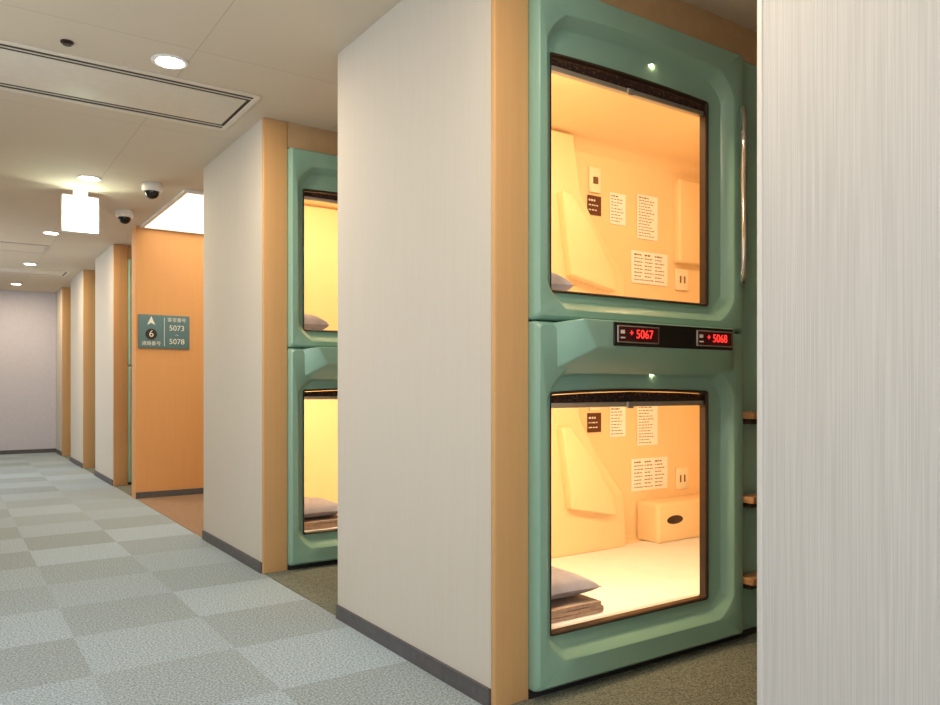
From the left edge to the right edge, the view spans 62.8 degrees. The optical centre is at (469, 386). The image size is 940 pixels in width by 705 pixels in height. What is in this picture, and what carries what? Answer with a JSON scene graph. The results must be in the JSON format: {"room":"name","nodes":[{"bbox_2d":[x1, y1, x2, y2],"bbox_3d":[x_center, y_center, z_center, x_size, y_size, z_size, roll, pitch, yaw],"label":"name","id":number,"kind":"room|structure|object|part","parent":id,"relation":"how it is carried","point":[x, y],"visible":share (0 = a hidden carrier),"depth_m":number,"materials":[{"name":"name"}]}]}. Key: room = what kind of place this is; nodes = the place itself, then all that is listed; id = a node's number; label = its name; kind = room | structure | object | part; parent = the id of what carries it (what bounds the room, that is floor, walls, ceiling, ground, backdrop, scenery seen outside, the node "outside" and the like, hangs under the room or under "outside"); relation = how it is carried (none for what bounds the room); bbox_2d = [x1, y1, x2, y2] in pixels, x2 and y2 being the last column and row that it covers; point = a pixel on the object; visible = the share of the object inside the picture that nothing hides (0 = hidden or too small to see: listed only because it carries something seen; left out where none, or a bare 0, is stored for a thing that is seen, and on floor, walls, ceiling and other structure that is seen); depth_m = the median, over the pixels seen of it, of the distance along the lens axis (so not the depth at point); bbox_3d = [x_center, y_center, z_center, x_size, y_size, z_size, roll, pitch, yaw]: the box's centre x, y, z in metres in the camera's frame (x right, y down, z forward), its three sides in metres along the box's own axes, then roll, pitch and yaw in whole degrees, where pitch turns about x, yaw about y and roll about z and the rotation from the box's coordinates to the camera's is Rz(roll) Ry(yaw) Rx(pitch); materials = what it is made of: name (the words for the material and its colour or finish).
{"room":"capsule hotel corridor","nodes":[
{"label":"capsule hotel corridor","id":0,"kind":"room"},
{"bbox_2d":[0,290,55,450],"bbox_3d":[-6.453,-0.225,12.121,4.800,2.490,0.100,0,0,-34],"label":"wall","id":1,"kind":"structure","parent":0,"point":[27,318],"depth_m":11.82,"materials":[{"name":"white paint"}]},
{"bbox_2d":[0,448,54,454],"bbox_3d":[-7.440,0.990,11.380,2.335,0.060,0.012,0,0,-34],"label":"baseboard","id":2,"kind":"structure","parent":1,"relation":"attached to","point":[2,452],"depth_m":11.81,"materials":[{"name":"plastic"}]},
{"bbox_2d":[56,245,112,479],"bbox_3d":[-5.019,-0.225,10.025,0.137,2.490,4.980,0,0,-34],"label":"wall","id":3,"kind":"structure","parent":0,"point":[104,262],"depth_m":8.81,"materials":[{"name":"paint"}]},
{"bbox_2d":[55,448,61,455],"bbox_3d":[-6.263,0.990,11.718,0.010,0.060,0.779,0,0,-34],"label":"baseboard","id":4,"kind":"structure","parent":3,"relation":"attached to","point":[57,451],"depth_m":11.67,"materials":[{"name":"plastic"}]},
{"bbox_2d":[62,288,70,455],"bbox_3d":[-5.978,-0.225,11.427,0.141,2.490,0.024,0,0,-34],"label":"trim","id":5,"kind":"structure","parent":3,"relation":"attached to","point":[66,292],"depth_m":11.41,"materials":[{"name":"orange wood"}]},
{"bbox_2d":[70,457,82,467],"bbox_3d":[-5.186,0.990,10.139,0.010,0.060,1.155,0,0,-34],"label":"baseboard","id":6,"kind":"structure","parent":3,"relation":"attached to","point":[78,463],"depth_m":10.08,"materials":[{"name":"plastic"}]},
{"bbox_2d":[83,270,94,467],"bbox_3d":[-4.794,-0.225,9.692,0.141,2.490,0.024,0,0,-34],"label":"trim","id":7,"kind":"structure","parent":3,"relation":"attached to","point":[88,275],"depth_m":9.68,"materials":[{"name":"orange wood"}]},
{"bbox_2d":[94,470,112,485],"bbox_3d":[-4.002,0.990,8.404,0.010,0.060,1.155,0,0,-34],"label":"baseboard","id":8,"kind":"structure","parent":3,"relation":"attached to","point":[106,479],"depth_m":8.36,"materials":[{"name":"plastic"}]},
{"bbox_2d":[128,245,131,258],"bbox_3d":[-2.611,-1.400,8.647,2.288,0.140,0.030,0,0,-34],"label":"wall header","id":9,"kind":"structure","parent":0,"point":[129,246],"depth_m":8.00,"materials":[{"name":"brown wood"}]},
{"bbox_2d":[113,244,127,485],"bbox_3d":[-3.611,-0.225,7.957,0.141,2.490,0.024,0,0,-34],"label":"trim","id":10,"kind":"structure","parent":9,"relation":"attached to","point":[120,252],"depth_m":7.95,"materials":[{"name":"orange wood"}]},
{"bbox_2d":[132,225,203,498],"bbox_3d":[-2.090,-0.225,7.762,2.425,2.490,0.180,0,0,-34],"label":"wall","id":11,"kind":"structure","parent":0,"point":[168,266],"depth_m":7.17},
{"bbox_2d":[138,314,188,348],"bbox_3d":[-2.832,-0.509,7.132,0.450,0.309,0.024,0,0,-34],"label":"direction sign","id":12,"kind":"object","parent":11,"relation":"attached to","point":[154,331],"visible":1,"depth_m":7.12,"materials":[{"name":"teal plastic"}]},
{"bbox_2d":[169,339,183,343],"bbox_3d":[-2.735,-0.423,7.186,0.134,0.049,0.001,0,0,-34],"label":"number","id":13,"kind":"object","parent":12,"relation":"in","point":[171,341],"depth_m":7.18,"materials":[{"name":"white paint"}]},
{"bbox_2d":[136,488,203,498],"bbox_3d":[-2.036,0.990,7.683,2.425,0.060,0.012,0,0,-34],"label":"baseboard","id":14,"kind":"structure","parent":11,"relation":"attached to","point":[165,493],"depth_m":7.16,"materials":[{"name":"plastic"}]},
{"bbox_2d":[287,122,337,155],"bbox_3d":[-0.075,-1.400,4.930,2.288,0.140,0.030,0,0,-34],"label":"wall header","id":15,"kind":"structure","parent":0,"point":[299,136],"depth_m":4.36,"materials":[{"name":"brown wood"}]},
{"bbox_2d":[262,118,286,573],"bbox_3d":[-1.075,-0.225,4.240,0.141,2.490,0.024,0,0,-34],"label":"trim","id":16,"kind":"structure","parent":15,"relation":"attached to","point":[274,132],"depth_m":4.23,"materials":[{"name":"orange wood"}]},
{"bbox_2d":[0,452,756,704],"bbox_3d":[-1.768,1.068,5.210,4.850,0.104,16.800,0,0,-34],"label":"floor","id":17,"kind":"structure","parent":0,"point":[106,598],"depth_m":3.24,"materials":[{"name":"carpet"}]},
{"bbox_2d":[128,366,131,484],"bbox_3d":[-2.849,-0.156,8.996,2.288,2.344,1.150,0,0,-34],"label":"capsule","id":18,"kind":"object","parent":17,"relation":"on","point":[129,367],"visible":0.02,"depth_m":7.97,"materials":[{"name":"green plastic"}]},
{"bbox_2d":[128,259,131,365],"bbox_3d":[-2.909,-0.774,9.012,2.208,1.108,1.057,0,0,-34],"label":"capsule","id":19,"kind":"object","parent":18,"relation":"on","point":[129,260],"visible":0.06,"depth_m":7.97,"materials":[{"name":"green plastic"}]},
{"bbox_2d":[287,347,337,569],"bbox_3d":[-0.313,-0.156,5.279,2.288,2.344,1.150,0,0,-34],"label":"capsule","id":20,"kind":"object","parent":17,"relation":"on","point":[312,373],"visible":0.09,"depth_m":4.33,"materials":[{"name":"green plastic"}]},
{"bbox_2d":[287,147,337,347],"bbox_3d":[-0.372,-0.774,5.294,2.208,1.108,1.057,0,0,-34],"label":"capsule","id":21,"kind":"object","parent":20,"relation":"on","point":[312,176],"visible":0.15,"depth_m":4.38,"materials":[{"name":"green plastic"}]},
{"bbox_2d":[304,314,328,329],"bbox_3d":[-1.076,-0.374,4.671,0.272,0.135,0.510,0,0,-34],"label":"pillow","id":22,"kind":"object","parent":21,"relation":"on","point":[312,322],"visible":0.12,"depth_m":4.51,"materials":[{"name":"fabric"}]},
{"bbox_2d":[304,514,337,529],"bbox_3d":[-0.952,0.802,4.634,0.340,0.045,0.350,0,0,-34],"label":"folded blanket","id":23,"kind":"object","parent":20,"relation":"on","point":[330,521],"visible":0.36,"depth_m":4.51,"materials":[{"name":"brown fabric"}]},
{"bbox_2d":[304,497,337,517],"bbox_3d":[-0.990,0.728,4.663,0.380,0.101,0.420,0,0,-34],"label":"pillow","id":24,"kind":"object","parent":23,"relation":"on","point":[313,507],"visible":0.47,"depth_m":4.54,"materials":[{"name":"fabric"}]},
{"bbox_3d":[-0.370,0.840,5.316,2.120,0.028,0.860,0,0,-34],"label":"mattress","id":25,"kind":"part","parent":20,"relation":"part of","materials":[{"name":"fabric"}]},
{"bbox_2d":[528,61,756,698],"bbox_3d":[0.890,-0.156,3.515,2.288,2.344,1.150,0,0,-34],"label":"capsule","id":26,"kind":"object","parent":17,"relation":"on","point":[642,456],"visible":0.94,"depth_m":3.04,"materials":[{"name":"green plastic"}]},
{"bbox_2d":[551,594,603,622],"bbox_3d":[0.251,0.802,2.871,0.340,0.045,0.350,0,0,-34],"label":"folded blanket","id":27,"kind":"object","parent":26,"relation":"on","point":[576,606],"visible":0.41,"depth_m":2.77,"materials":[{"name":"brown fabric"}]},
{"bbox_2d":[551,566,602,599],"bbox_3d":[0.213,0.728,2.899,0.380,0.101,0.420,0,0,-34],"label":"pillow","id":28,"kind":"object","parent":27,"relation":"on","point":[564,583],"visible":0.23,"depth_m":2.79,"materials":[{"name":"fabric"}]},
{"bbox_3d":[0.577,0.419,3.804,0.357,0.458,0.060,0,0,-34],"label":"angled panel","id":29,"kind":"part","parent":26,"relation":"part of","materials":[{"name":"beige plastic"}]},
{"bbox_3d":[0.647,0.185,4.006,0.095,0.100,0.004,0,0,-34],"label":"rule plate","id":30,"kind":"part","parent":26,"relation":"part of","materials":[{"name":"brown plastic"}]},
{"bbox_2d":[589,392,600,409],"bbox_3d":[0.648,0.055,4.002,0.078,0.130,0.012,0,0,-34],"label":"switch plate","id":31,"kind":"object","parent":26,"relation":"attached to","point":[590,408],"depth_m":4.00,"materials":[{"name":"beige plastic"}]},
{"bbox_3d":[0.833,0.840,3.552,2.120,0.028,0.860,0,0,-34],"label":"mattress","id":32,"kind":"part","parent":26,"relation":"part of","materials":[{"name":"white fabric"}]},
{"bbox_2d":[528,0,742,331],"bbox_3d":[0.831,-0.774,3.531,2.208,1.108,1.057,0,0,-34],"label":"capsule","id":33,"kind":"object","parent":26,"relation":"on","point":[634,126],"visible":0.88,"depth_m":3.05,"materials":[{"name":"green plastic"}]},
{"bbox_2d":[551,272,575,290],"bbox_3d":[0.128,-0.374,2.908,0.272,0.135,0.510,0,0,-34],"label":"pillow","id":34,"kind":"object","parent":33,"relation":"on","point":[558,282],"visible":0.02,"depth_m":2.75,"materials":[{"name":"fabric"}]},
{"bbox_3d":[0.577,-0.711,3.804,0.357,0.458,0.060,0,0,-34],"label":"angled panel","id":35,"kind":"part","parent":33,"relation":"part of","materials":[{"name":"beige plastic"}]},
{"bbox_3d":[0.647,-0.945,4.006,0.095,0.100,0.004,0,0,-34],"label":"rule plate","id":36,"kind":"part","parent":33,"relation":"part of","materials":[{"name":"brown plastic"}]},
{"bbox_2d":[589,167,600,193],"bbox_3d":[0.648,-1.075,4.002,0.078,0.130,0.012,0,0,-34],"label":"switch plate","id":37,"kind":"object","parent":33,"relation":"attached to","point":[594,172],"depth_m":3.99,"materials":[{"name":"beige plastic"}]},
{"bbox_2d":[593,177,597,183],"bbox_3d":[0.653,-1.073,3.995,0.032,0.035,0.007,0,0,-34],"label":"switch","id":38,"kind":"object","parent":33,"relation":"attached to","point":[595,179],"depth_m":3.99,"materials":[{"name":"brown plastic"}]},
{"bbox_2d":[675,269,687,290],"bbox_3d":[1.206,-0.610,4.384,0.105,0.120,0.010,0,0,-34],"label":"outlet","id":39,"kind":"object","parent":33,"relation":"attached to","point":[681,275],"depth_m":4.38,"materials":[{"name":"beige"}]},
{"bbox_3d":[0.731,-0.176,2.724,0.618,0.079,0.009,0,0,-34],"label":"display panel","id":40,"kind":"part","parent":26,"relation":"part of","materials":[{"name":"black plastic"}]},
{"bbox_2d":[675,467,687,489],"bbox_3d":[1.206,0.520,4.384,0.105,0.120,0.010,0,0,-34],"label":"outlet","id":41,"kind":"object","parent":26,"relation":"attached to","point":[681,473],"depth_m":4.38,"materials":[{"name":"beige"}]},
{"bbox_3d":[1.575,-0.169,3.465,1.172,2.318,0.030,0,0,-34],"label":"panel","id":42,"kind":"part","parent":26,"relation":"part of","materials":[{"name":"green plastic"}]},
{"bbox_2d":[739,104,756,589],"bbox_3d":[1.187,-0.160,3.127,0.375,1.929,0.108,0,0,-34],"label":"ladder","id":43,"kind":"object","parent":26,"relation":"attached to","point":[749,580],"visible":0.6,"depth_m":3.00,"materials":[{"name":"silver metal"}]},
{"bbox_3d":[1.082,-0.760,3.055,0.028,0.728,0.152,0,0,17],"label":"grab rail","id":44,"kind":"part","parent":43,"relation":"part of","materials":[{"name":"silver metal"}]},
{"bbox_2d":[0,0,756,292],"bbox_3d":[-1.768,-1.520,5.210,4.850,0.100,16.800,0,0,-34],"label":"ceiling","id":45,"kind":"structure","parent":0,"point":[285,53],"depth_m":3.95,"materials":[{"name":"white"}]},
{"bbox_2d":[0,241,48,253],"bbox_3d":[-4.864,-1.465,8.000,0.820,0.010,0.540,0,0,-34],"label":"ceiling air vent","id":46,"kind":"object","parent":45,"relation":"in","point":[5,246],"depth_m":8.08,"materials":[{"name":"beige metal"}]},
{"bbox_2d":[0,266,70,276],"bbox_3d":[-5.841,-1.466,9.604,1.475,0.008,0.550,0,0,-34],"label":"ceiling air vent","id":47,"kind":"object","parent":45,"relation":"in","point":[3,269],"depth_m":9.76,"materials":[{"name":"beige metal"}]},
{"bbox_2d":[42,231,60,234],"bbox_3d":[-3.989,-1.466,7.338,0.160,0.009,0.160,0,0,-34],"label":"recessed light","id":48,"kind":"object","parent":45,"relation":"in","point":[45,232],"depth_m":7.32,"materials":[{"name":"white plastic"}]},
{"bbox_2d":[60,39,73,46],"bbox_3d":[-1.716,-1.463,3.278,0.052,0.014,0.052,0,0,-34],"label":"sprinkler head","id":49,"kind":"object","parent":45,"relation":"attached to","point":[68,43],"visible":1,"depth_m":3.27},
{"bbox_2d":[61,190,98,234],"bbox_3d":[-2.923,-1.312,5.772,0.253,0.315,0.069,0,0,-34],"label":"exit sign","id":50,"kind":"object","parent":45,"relation":"hanging from","point":[79,212],"visible":1,"depth_m":5.75,"materials":[{"name":"white plastic"}]},
{"bbox_2d":[77,175,101,181],"bbox_3d":[-2.676,-1.466,5.413,0.160,0.009,0.160,0,0,-34],"label":"recessed light","id":51,"kind":"object","parent":45,"relation":"in","point":[90,178],"depth_m":5.40,"materials":[{"name":"white plastic"}]},
{"bbox_2d":[115,209,133,223],"bbox_3d":[-2.881,-1.415,6.423,0.140,0.110,0.140,0,0,-34],"label":"dome security camera","id":52,"kind":"object","parent":45,"relation":"attached to","point":[124,216],"visible":1,"depth_m":6.38,"materials":[{"name":"white plastic"}]},
{"bbox_2d":[0,39,261,130],"bbox_3d":[-1.834,-1.466,3.731,1.475,0.008,0.622,0,0,-34],"label":"ceiling air vent","id":53,"kind":"object","parent":45,"relation":"in","point":[24,69],"depth_m":3.78,"materials":[{"name":"beige metal"}]},
{"bbox_2d":[142,181,162,198],"bbox_3d":[-2.301,-1.415,5.573,0.140,0.110,0.140,0,0,-34],"label":"dome security camera","id":54,"kind":"object","parent":45,"relation":"attached to","point":[152,190],"visible":1,"depth_m":5.53,"materials":[{"name":"white plastic"}]},
{"bbox_2d":[140,189,187,227],"bbox_3d":[-2.552,-1.460,6.376,0.030,0.020,1.570,0,0,-34],"label":"frame","id":55,"kind":"object","parent":45,"relation":"attached to","point":[184,192],"visible":1,"depth_m":6.25,"materials":[{"name":"white plastic"}]},
{"bbox_2d":[151,54,188,69],"bbox_3d":[-1.355,-1.466,3.476,0.160,0.009,0.160,0,0,-34],"label":"recessed light","id":56,"kind":"object","parent":45,"relation":"in","point":[168,61],"depth_m":3.46,"materials":[{"name":"white plastic"}]},
{"bbox_2d":[144,227,203,234],"bbox_3d":[-2.147,-1.460,7.584,2.000,0.020,0.030,0,0,-34],"label":"frame","id":57,"kind":"object","parent":45,"relation":"attached to","point":[144,227],"visible":0.21,"depth_m":7.16,"materials":[{"name":"white plastic"}]},
{"bbox_2d":[146,193,203,232],"bbox_3d":[-1.713,-1.462,6.948,2.000,0.008,1.510,0,0,-34],"label":"ceiling light","id":58,"kind":"object","parent":45,"relation":"in","point":[187,214],"visible":0.29,"depth_m":6.58,"materials":[{"name":"white plastic"}]},
{"bbox_2d":[188,190,203,194],"bbox_3d":[-1.280,-1.460,6.312,2.000,0.020,0.030,0,0,-34],"label":"frame","id":59,"kind":"object","parent":45,"relation":"attached to","point":[189,191],"visible":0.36,"depth_m":5.77,"materials":[{"name":"white plastic"}]},
{"bbox_2d":[204,0,939,704],"bbox_3d":[0.601,-0.225,1.787,0.137,2.490,8.276,0,0,-34],"label":"wall","id":60,"kind":"structure","parent":0,"point":[851,88],"depth_m":1.63,"materials":[{"name":"paint"}]},
{"bbox_2d":[202,530,261,573],"bbox_3d":[-1.466,0.990,4.686,0.010,0.060,1.155,0,0,-34],"label":"baseboard","id":61,"kind":"structure","parent":60,"relation":"attached to","point":[246,559],"depth_m":4.60,"materials":[{"name":"plastic"}]},
{"bbox_2d":[336,604,490,704],"bbox_3d":[-0.263,0.990,2.923,0.010,0.060,1.155,0,0,-34],"label":"baseboard","id":62,"kind":"structure","parent":60,"relation":"attached to","point":[461,682],"depth_m":2.80,"materials":[{"name":"plastic"}]},
{"bbox_2d":[757,0,762,704],"bbox_3d":[0.673,-0.225,1.678,0.141,2.490,0.013,0,0,-34],"label":"trim","id":63,"kind":"structure","parent":60,"relation":"attached to","point":[759,2],"depth_m":1.64,"materials":[{"name":"white"}]},
{"bbox_2d":[599,0,756,65],"bbox_3d":[1.128,-1.400,3.166,2.288,0.140,0.030,0,0,-34],"label":"wall header","id":64,"kind":"structure","parent":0,"point":[678,15],"depth_m":2.98,"materials":[{"name":"brown wood"}]},
{"bbox_2d":[491,0,527,704],"bbox_3d":[0.129,-0.225,2.476,0.141,2.490,0.024,0,0,-34],"label":"trim","id":65,"kind":"structure","parent":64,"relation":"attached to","point":[509,18],"depth_m":2.46,"materials":[{"name":"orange wood"}]}
]}

